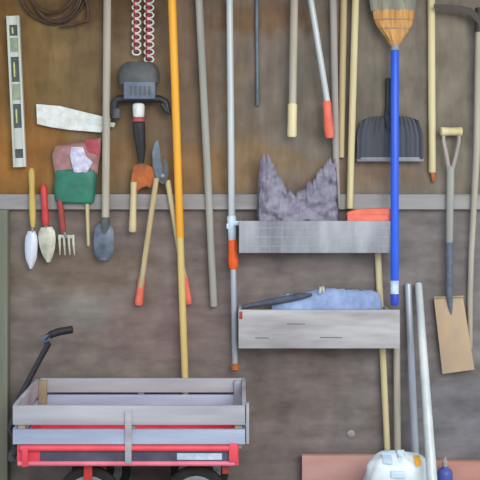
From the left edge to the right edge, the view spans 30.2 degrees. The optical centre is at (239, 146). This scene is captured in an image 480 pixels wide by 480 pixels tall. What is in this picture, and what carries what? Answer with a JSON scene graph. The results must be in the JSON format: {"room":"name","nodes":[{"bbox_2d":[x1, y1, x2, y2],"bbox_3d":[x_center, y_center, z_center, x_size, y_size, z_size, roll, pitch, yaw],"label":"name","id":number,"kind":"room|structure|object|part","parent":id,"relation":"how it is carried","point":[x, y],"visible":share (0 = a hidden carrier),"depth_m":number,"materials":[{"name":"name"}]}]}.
{"room":"tool shed","nodes":[
{"label":"tool shed","id":0,"kind":"room"},
{"bbox_2d":[0,0,479,479],"bbox_3d":[0.000,0.310,4.060,5.200,2.460,0.120,0,0,0],"label":"wall","id":1,"kind":"structure","parent":0,"point":[301,401],"depth_m":4.00,"materials":[{"name":"brown wood"}]},
{"bbox_2d":[0,209,9,479],"bbox_3d":[-1.088,0.910,3.975,0.110,1.260,0.050,0,0,0],"label":"trim","id":2,"kind":"structure","parent":1,"relation":"attached to","point":[4,213],"depth_m":3.95,"materials":[{"name":"grey wood"}]},
{"bbox_2d":[6,15,26,166],"bbox_3d":[-0.997,-0.248,3.970,0.088,0.677,0.026,0,0,0],"label":"spirit level","id":3,"kind":"object","parent":1,"relation":"hanging from","point":[13,22],"visible":1,"depth_m":3.96,"materials":[{"name":"metal"}]},
{"bbox_3d":[-1.007,-0.456,3.963,0.035,0.064,0.004,0,0,0],"label":"web panel","id":4,"kind":"part","parent":3,"relation":"part of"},
{"bbox_3d":[-0.997,-0.246,3.963,0.036,0.073,0.004,0,0,0],"label":"web panel","id":5,"kind":"part","parent":3,"relation":"part of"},
{"bbox_2d":[25,168,37,268],"bbox_3d":[-0.929,0.317,3.956,0.054,0.448,0.031,0,0,21],"label":"trowel","id":6,"kind":"object","parent":1,"relation":"hanging from","point":[31,241],"visible":1,"depth_m":3.95,"materials":[{"name":"yellow wood"}]},
{"bbox_3d":[-0.929,0.458,3.953,0.057,0.167,0.018,0,0,0],"label":"blade","id":7,"kind":"part","parent":6,"relation":"part of","materials":[{"name":"metal"}]},
{"bbox_3d":[-0.924,0.225,3.954,0.034,0.263,0.031,0,0,0],"label":"handle","id":8,"kind":"part","parent":6,"relation":"part of","materials":[{"name":"yellow wood"}]},
{"bbox_2d":[38,184,55,261],"bbox_3d":[-0.859,0.338,3.954,0.076,0.348,0.032,0,0,0],"label":"trowel","id":9,"kind":"object","parent":1,"relation":"hanging from","point":[46,236],"visible":1,"depth_m":3.94,"materials":[{"name":"red paint"}]},
{"bbox_3d":[-0.868,0.258,3.954,0.040,0.188,0.032,0,0,0],"label":"handle","id":10,"kind":"part","parent":9,"relation":"part of","materials":[{"name":"red paint"}]},
{"bbox_3d":[-0.859,0.434,3.952,0.076,0.158,0.019,0,0,0],"label":"blade","id":11,"kind":"part","parent":9,"relation":"part of","materials":[{"name":"beige metal"}]},
{"bbox_2d":[20,0,88,26],"bbox_3d":[-0.832,-0.728,3.975,0.318,0.388,0.034,0,0,0],"label":"cable coil","id":12,"kind":"object","parent":1,"relation":"hanging from","point":[74,12],"visible":1,"depth_m":3.97,"materials":[{"name":"brown rubber"}]},
{"bbox_2d":[57,199,74,254],"bbox_3d":[-0.774,0.353,3.954,0.079,0.255,0.029,0,0,0],"label":"fork","id":13,"kind":"object","parent":1,"relation":"hanging from","point":[62,223],"visible":1,"depth_m":3.95,"materials":[{"name":"red paint"}]},
{"bbox_3d":[-0.793,0.303,3.954,0.039,0.153,0.029,0,0,0],"label":"handle","id":14,"kind":"part","parent":13,"relation":"part of","materials":[{"name":"red paint"}]},
{"bbox_2d":[36,104,114,131],"bbox_3d":[-0.735,-0.129,3.978,0.354,0.127,0.020,0,0,0],"label":"saw","id":15,"kind":"object","parent":1,"relation":"attached to","point":[53,116],"visible":0.93,"depth_m":3.97,"materials":[{"name":"metal"}]},
{"bbox_2d":[52,138,100,203],"bbox_3d":[-0.729,0.107,3.951,0.218,0.294,0.032,0,0,0],"label":"pouch","id":16,"kind":"object","parent":1,"relation":"hanging from","point":[75,164],"visible":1,"depth_m":3.94,"materials":[{"name":"green fabric"}]},
{"bbox_3d":[-0.734,0.174,3.952,0.191,0.161,0.029,0,0,0],"label":"green panel","id":17,"kind":"part","parent":16,"relation":"part of","materials":[{"name":"fabric"}]},
{"bbox_2d":[85,204,89,245],"bbox_3d":[-0.680,0.339,3.961,0.022,0.205,0.018,0,0,0],"label":"stake","id":18,"kind":"object","parent":1,"relation":"hanging from","point":[86,205],"visible":1,"depth_m":3.96,"materials":[{"name":"beige wood"}]},
{"bbox_2d":[94,0,113,259],"bbox_3d":[-0.605,-0.133,3.948,0.083,1.271,0.043,0,0,-25],"label":"long spade","id":19,"kind":"object","parent":1,"relation":"hanging from","point":[103,233],"visible":1,"depth_m":3.94,"materials":[{"name":"grey wood"}]},
{"bbox_3d":[-0.604,0.422,3.944,0.090,0.160,0.021,0,0,0],"label":"blade","id":20,"kind":"part","parent":19,"relation":"part of","materials":[{"name":"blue metal"}]},
{"bbox_2d":[100,217,109,234],"bbox_3d":[-0.600,0.358,3.950,0.044,0.095,0.043,0,0,0],"label":"socket","id":21,"kind":"object","parent":19,"relation":"attached to","point":[105,221],"depth_m":3.93,"materials":[{"name":"grey metal"}]},
{"bbox_2d":[132,0,140,55],"bbox_3d":[-0.462,-0.590,3.970,0.040,0.365,0.022,0,0,-33],"label":"chain","id":22,"kind":"object","parent":1,"relation":"hanging from","point":[136,2],"visible":1,"depth_m":3.97,"materials":[{"name":"white paint"}]},
{"bbox_2d":[111,61,171,162],"bbox_3d":[-0.438,-0.153,3.943,0.272,0.450,0.102,0,0,0],"label":"power tool","id":23,"kind":"object","parent":1,"relation":"hanging from","point":[140,79],"visible":1,"depth_m":3.92,"materials":[{"name":"grey plastic"}]},
{"bbox_3d":[-0.545,-0.148,3.940,0.042,0.049,0.041,0,0,0],"label":"knob","id":24,"kind":"part","parent":23,"relation":"part of","materials":[{"name":"grey plastic"}]},
{"bbox_3d":[-0.440,-0.189,3.940,0.268,0.086,0.034,0,0,0],"label":"cross handle","id":25,"kind":"part","parent":23,"relation":"part of","materials":[{"name":"black plastic"}]},
{"bbox_3d":[-0.329,-0.168,3.940,0.054,0.056,0.023,0,0,0],"label":"lever","id":26,"kind":"part","parent":23,"relation":"part of","materials":[{"name":"black plastic"}]},
{"bbox_2d":[129,164,155,231],"bbox_3d":[-0.434,0.226,3.952,0.122,0.304,0.033,0,0,0],"label":"hand hatchet","id":27,"kind":"object","parent":1,"relation":"hanging from","point":[143,175],"visible":0.98,"depth_m":3.94,"materials":[{"name":"orange metal"}]},
{"bbox_3d":[-0.475,0.267,3.952,0.039,0.223,0.033,0,0,0],"label":"handle","id":28,"kind":"part","parent":27,"relation":"part of","materials":[{"name":"beige wood"}]},
{"bbox_2d":[144,0,153,61],"bbox_3d":[-0.406,-0.573,3.970,0.044,0.398,0.024,0,0,-33],"label":"chain","id":29,"kind":"object","parent":1,"relation":"hanging from","point":[148,2],"visible":0.99,"depth_m":3.97,"materials":[{"name":"white paint"}]},
{"bbox_2d":[135,139,191,305],"bbox_3d":[-0.343,0.337,3.958,0.257,0.744,0.082,0,0,0],"label":"loppers","id":30,"kind":"object","parent":1,"relation":"hanging from","point":[161,174],"visible":0.96,"depth_m":3.94,"materials":[{"name":"beige wood"}]},
{"bbox_3d":[-0.407,0.384,3.951,0.110,0.496,0.024,0,0,31],"label":"handle","id":31,"kind":"part","parent":30,"relation":"part of","materials":[{"name":"beige wood"}]},
{"bbox_3d":[-0.357,0.065,3.937,0.064,0.199,0.005,0,0,0],"label":"blade","id":32,"kind":"part","parent":30,"relation":"part of","materials":[{"name":"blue metal"}]},
{"bbox_3d":[-0.335,0.100,3.930,0.040,0.127,0.005,0,0,0],"label":"hook blade","id":33,"kind":"part","parent":30,"relation":"part of","materials":[{"name":"grey metal"}]},
{"bbox_3d":[-0.282,0.389,3.965,0.108,0.487,0.025,0,0,-22],"label":"handle","id":34,"kind":"part","parent":30,"relation":"part of","materials":[{"name":"beige wood"}]},
{"bbox_2d":[168,0,188,393],"bbox_3d":[-0.268,0.337,3.933,0.129,2.192,0.036,0,0,-44],"label":"pole","id":35,"kind":"object","parent":1,"relation":"hanging from","point":[172,14],"visible":0.72,"depth_m":3.92,"materials":[{"name":"paint"}]},
{"bbox_2d":[195,0,217,306],"bbox_3d":[-0.152,-0.027,3.958,0.108,1.483,0.033,0,0,-19],"label":"wooden pole","id":36,"kind":"object","parent":1,"relation":"hanging from","point":[199,3],"visible":1,"depth_m":3.95,"materials":[{"name":"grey wood"}]},
{"bbox_2d":[226,0,238,370],"bbox_3d":[-0.032,0.113,3.940,0.061,1.760,0.046,0,0,0],"label":"pole","id":37,"kind":"object","parent":1,"relation":"hanging from","point":[231,224],"visible":0.97,"depth_m":3.93,"materials":[{"name":"white metal"}]},
{"bbox_2d":[0,194,479,208],"bbox_3d":[0.000,0.245,3.985,5.200,0.068,0.030,0,0,0],"label":"trim","id":38,"kind":"structure","parent":1,"relation":"attached to","point":[7,201],"depth_m":3.97,"materials":[{"name":"grey wood"}]},
{"bbox_2d":[255,0,258,105],"bbox_3d":[0.076,-0.480,3.990,0.022,0.593,0.018,0,0,0],"label":"rod","id":39,"kind":"object","parent":1,"relation":"hanging from","point":[256,1],"visible":1,"depth_m":3.98,"materials":[{"name":"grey metal"}]},
{"bbox_2d":[287,0,297,136],"bbox_3d":[0.233,-0.404,3.930,0.050,0.721,0.042,0,0,0],"label":"wooden pole","id":40,"kind":"object","parent":1,"relation":"hanging from","point":[292,106],"visible":1,"depth_m":3.92,"materials":[{"name":"grey wood"}]},
{"bbox_2d":[239,219,390,252],"bbox_3d":[0.339,0.391,3.932,0.687,0.139,0.136,0,0,0],"label":"wall shelf","id":41,"kind":"object","parent":1,"relation":"attached to","point":[254,236],"visible":0.86,"depth_m":3.87,"materials":[{"name":"grey metal"}]},
{"bbox_2d":[257,153,338,220],"bbox_3d":[0.255,0.237,3.901,0.360,0.418,0.045,0,0,0],"label":"crumpled cloth","id":42,"kind":"object","parent":41,"relation":"on","point":[318,201],"visible":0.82,"depth_m":3.89,"materials":[{"name":"fabric"}]},
{"bbox_2d":[346,208,390,220],"bbox_3d":[0.565,0.357,3.902,0.196,0.178,0.040,0,0,0],"label":"case","id":43,"kind":"object","parent":41,"relation":"on","point":[371,214],"visible":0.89,"depth_m":3.88,"materials":[{"name":"red plastic"}]},
{"bbox_3d":[0.565,0.284,3.902,0.196,0.030,0.040,0,0,0],"label":"case lid","id":44,"kind":"part","parent":43,"relation":"part of","materials":[{"name":"red plastic"}]},
{"bbox_2d":[239,305,399,347],"bbox_3d":[0.343,0.789,3.924,0.700,0.167,0.151,0,0,0],"label":"wall shelf","id":45,"kind":"object","parent":1,"relation":"attached to","point":[258,328],"visible":0.98,"depth_m":3.85,"materials":[{"name":"grey wood"}]},
{"bbox_2d":[242,286,381,308],"bbox_3d":[0.316,0.731,3.893,0.617,0.254,0.058,0,0,0],"label":"tarp","id":46,"kind":"object","parent":45,"relation":"on","point":[328,298],"visible":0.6,"depth_m":3.89,"materials":[{"name":"blue fabric"}]},
{"bbox_2d":[308,0,333,137],"bbox_3d":[0.349,-0.402,3.916,0.132,0.727,0.045,0,0,0],"label":"tool","id":47,"kind":"object","parent":1,"relation":"hanging from","point":[328,120],"visible":1,"depth_m":3.91,"materials":[{"name":"white metal"}]},
{"bbox_2d":[330,0,339,207],"bbox_3d":[0.420,-0.248,3.951,0.052,1.040,0.031,0,0,-25],"label":"wooden pole","id":48,"kind":"object","parent":1,"relation":"hanging from","point":[333,3],"visible":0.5,"depth_m":3.94,"materials":[{"name":"grey wood"}]},
{"bbox_2d":[338,0,346,157],"bbox_3d":[0.460,-0.363,3.983,0.045,0.825,0.031,0,0,0],"label":"wooden pole","id":49,"kind":"object","parent":1,"relation":"hanging from","point":[343,3],"visible":0.92,"depth_m":3.97,"materials":[{"name":"beige wood"}]},
{"bbox_2d":[347,430,354,437],"bbox_3d":[0.499,1.292,3.997,0.036,0.036,0.009,0,0,0],"label":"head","id":50,"kind":"object","parent":1,"relation":"attached to","point":[350,433],"visible":1,"depth_m":3.99},
{"bbox_2d":[346,0,358,208],"bbox_3d":[0.503,-0.247,3.953,0.060,1.046,0.032,0,0,0],"label":"wooden pole","id":51,"kind":"object","parent":1,"relation":"hanging from","point":[355,3],"visible":1,"depth_m":3.94,"materials":[{"name":"beige wood"}]},
{"bbox_2d":[357,78,423,160],"bbox_3d":[0.668,-0.122,3.960,0.298,0.372,0.032,0,0,0],"label":"shovel","id":52,"kind":"object","parent":1,"relation":"hanging from","point":[374,133],"visible":0.91,"depth_m":3.96,"materials":[{"name":"black plastic"}]},
{"bbox_2d":[384,108,390,131],"bbox_3d":[0.663,-0.121,3.958,0.044,0.109,0.026,0,0,0],"label":"socket","id":53,"kind":"object","parent":52,"relation":"attached to","point":[387,111],"depth_m":3.95,"materials":[{"name":"black plastic"}]},
{"bbox_3d":[0.659,-0.209,3.961,0.029,0.197,0.030,0,0,0],"label":"handle","id":54,"kind":"part","parent":52,"relation":"part of","materials":[{"name":"black plastic"}]},
{"bbox_2d":[370,0,415,305],"bbox_3d":[0.673,-0.021,3.930,0.173,1.417,0.159,0,0,-43],"label":"broom","id":55,"kind":"object","parent":1,"relation":"hanging from","point":[394,19],"visible":1,"depth_m":3.89,"materials":[{"name":"blue paint"}]},
{"bbox_3d":[0.676,0.080,3.882,0.035,1.016,0.107,0,0,10],"label":"handle","id":56,"kind":"part","parent":55,"relation":"part of","materials":[{"name":"blue paint"}]},
{"bbox_2d":[427,0,435,181],"bbox_3d":[0.858,-0.309,3.982,0.039,0.933,0.032,0,0,0],"label":"wooden pole","id":57,"kind":"object","parent":1,"relation":"hanging from","point":[430,7],"visible":1,"depth_m":3.97,"materials":[{"name":"beige wood"}]},
{"bbox_2d":[433,127,473,373],"bbox_3d":[0.954,0.461,3.952,0.182,1.101,0.043,0,0,0],"label":"shovel","id":58,"kind":"object","parent":1,"relation":"hanging from","point":[452,327],"visible":1,"depth_m":3.95,"materials":[{"name":"beige wood"}]},
{"bbox_2d":[445,242,452,314],"bbox_3d":[0.930,0.593,3.953,0.034,0.342,0.038,0,0,0],"label":"socket","id":59,"kind":"object","parent":58,"relation":"attached to","point":[449,245],"depth_m":3.94,"materials":[{"name":"grey metal"}]},
{"bbox_3d":[0.956,0.841,3.962,0.179,0.342,0.021,0,0,0],"label":"blade","id":60,"kind":"part","parent":58,"relation":"part of","materials":[{"name":"beige wood"}]},
{"bbox_2d":[433,4,479,348],"bbox_3d":[0.971,0.135,3.962,0.230,1.533,0.073,0,0,0],"label":"scythe","id":61,"kind":"object","parent":1,"relation":"hanging from","point":[475,15],"visible":1,"depth_m":3.94,"materials":[{"name":"grey wood"}]},
{"bbox_3d":[0.965,-0.575,3.929,0.219,0.113,0.006,0,0,0],"label":"blade","id":62,"kind":"part","parent":61,"relation":"part of","materials":[{"name":"black metal"}]},
{"bbox_3d":[1.042,0.151,3.960,0.045,1.501,0.078,0,0,-43],"label":"handle","id":63,"kind":"part","parent":61,"relation":"part of","materials":[{"name":"grey wood"}]},
{"bbox_3d":[0.000,1.590,1.060,5.200,0.100,6.120,0,0,0],"label":"floor","id":64,"kind":"structure","parent":0,"visible":0},
{"bbox_2d":[7,326,248,479],"bbox_3d":[-0.480,1.160,3.724,1.032,0.757,0.452,0,0,0],"label":"wagon","id":65,"kind":"object","parent":64,"relation":"on","point":[101,436],"visible":1,"depth_m":3.51,"materials":[{"name":"grey wood"}]},
{"bbox_3d":[-0.919,1.073,3.826,0.117,0.445,0.206,0,0,28],"label":"pull rod","id":66,"kind":"part","parent":65,"relation":"part of","materials":[{"name":"black plastic"}]},
{"bbox_3d":[-0.415,1.222,3.516,0.750,0.036,0.005,0,0,0],"label":"panel","id":67,"kind":"part","parent":65,"relation":"part of","materials":[{"name":"metal"}]},
{"bbox_2d":[302,454,374,479],"bbox_3d":[0.441,1.455,3.955,0.332,0.170,0.030,0,0,0],"label":"board","id":68,"kind":"object","parent":64,"relation":"on","point":[314,466],"visible":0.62,"depth_m":3.94,"materials":[{"name":"paint"}]},
{"bbox_2d":[375,253,390,449],"bbox_3d":[0.638,0.967,3.959,0.087,1.140,0.028,0,0,31],"label":"wooden pole","id":69,"kind":"object","parent":64,"relation":"on","point":[378,264],"visible":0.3,"depth_m":3.95,"materials":[{"name":"beige wood"}]},
{"bbox_2d":[363,450,426,479],"bbox_3d":[0.662,1.402,3.728,0.291,0.274,0.204,0,0,0],"label":"sack","id":70,"kind":"object","parent":64,"relation":"on","point":[385,464],"visible":0.94,"depth_m":3.67,"materials":[{"name":"plastic"}]},
{"bbox_2d":[381,452,392,463],"bbox_3d":[0.610,1.290,3.687,0.037,0.029,0.064,0,0,0],"label":"print","id":71,"kind":"object","parent":70,"relation":"on","point":[386,457],"depth_m":3.69},
{"bbox_2d":[391,471,405,477],"bbox_3d":[0.647,1.339,3.636,0.059,0.025,0.014,0,0,5],"label":"print","id":72,"kind":"object","parent":70,"relation":"attached to","point":[394,474],"depth_m":3.63},
{"bbox_2d":[397,450,404,456],"bbox_3d":[0.672,1.276,3.703,0.029,0.020,0.029,0,0,0],"label":"print","id":73,"kind":"object","parent":70,"relation":"on","point":[400,453],"depth_m":3.71},
{"bbox_2d":[393,348,400,450],"bbox_3d":[0.697,1.150,3.943,0.033,0.774,0.081,0,0,0],"label":"wooden pole","id":74,"kind":"object","parent":64,"relation":"on","point":[396,351],"visible":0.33,"depth_m":3.93,"materials":[{"name":"grey wood"}]},
{"bbox_2d":[405,283,418,453],"bbox_3d":[0.764,1.072,3.924,0.035,0.931,0.123,0,0,-13],"label":"metal pole","id":75,"kind":"object","parent":64,"relation":"on","point":[408,289],"visible":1,"depth_m":3.92,"materials":[{"name":"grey metal"}]},
{"bbox_2d":[415,282,436,479],"bbox_3d":[0.783,1.073,3.705,0.047,0.940,0.552,0,0,5],"label":"metal pole","id":76,"kind":"object","parent":64,"relation":"on","point":[430,457],"visible":1,"depth_m":3.72,"materials":[{"name":"white metal"}]},
{"bbox_2d":[437,456,452,479],"bbox_3d":[0.892,1.443,3.870,0.066,0.191,0.066,0,0,0],"label":"plastic bottle","id":77,"kind":"object","parent":64,"relation":"on","point":[443,473],"visible":1,"depth_m":3.85,"materials":[{"name":"blue plastic"}]},
{"bbox_2d":[436,460,479,479],"bbox_3d":[1.133,1.468,3.955,0.572,0.144,0.030,0,0,0],"label":"board","id":78,"kind":"object","parent":64,"relation":"on","point":[461,469],"visible":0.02,"depth_m":3.94,"materials":[{"name":"wood"}]}
]}

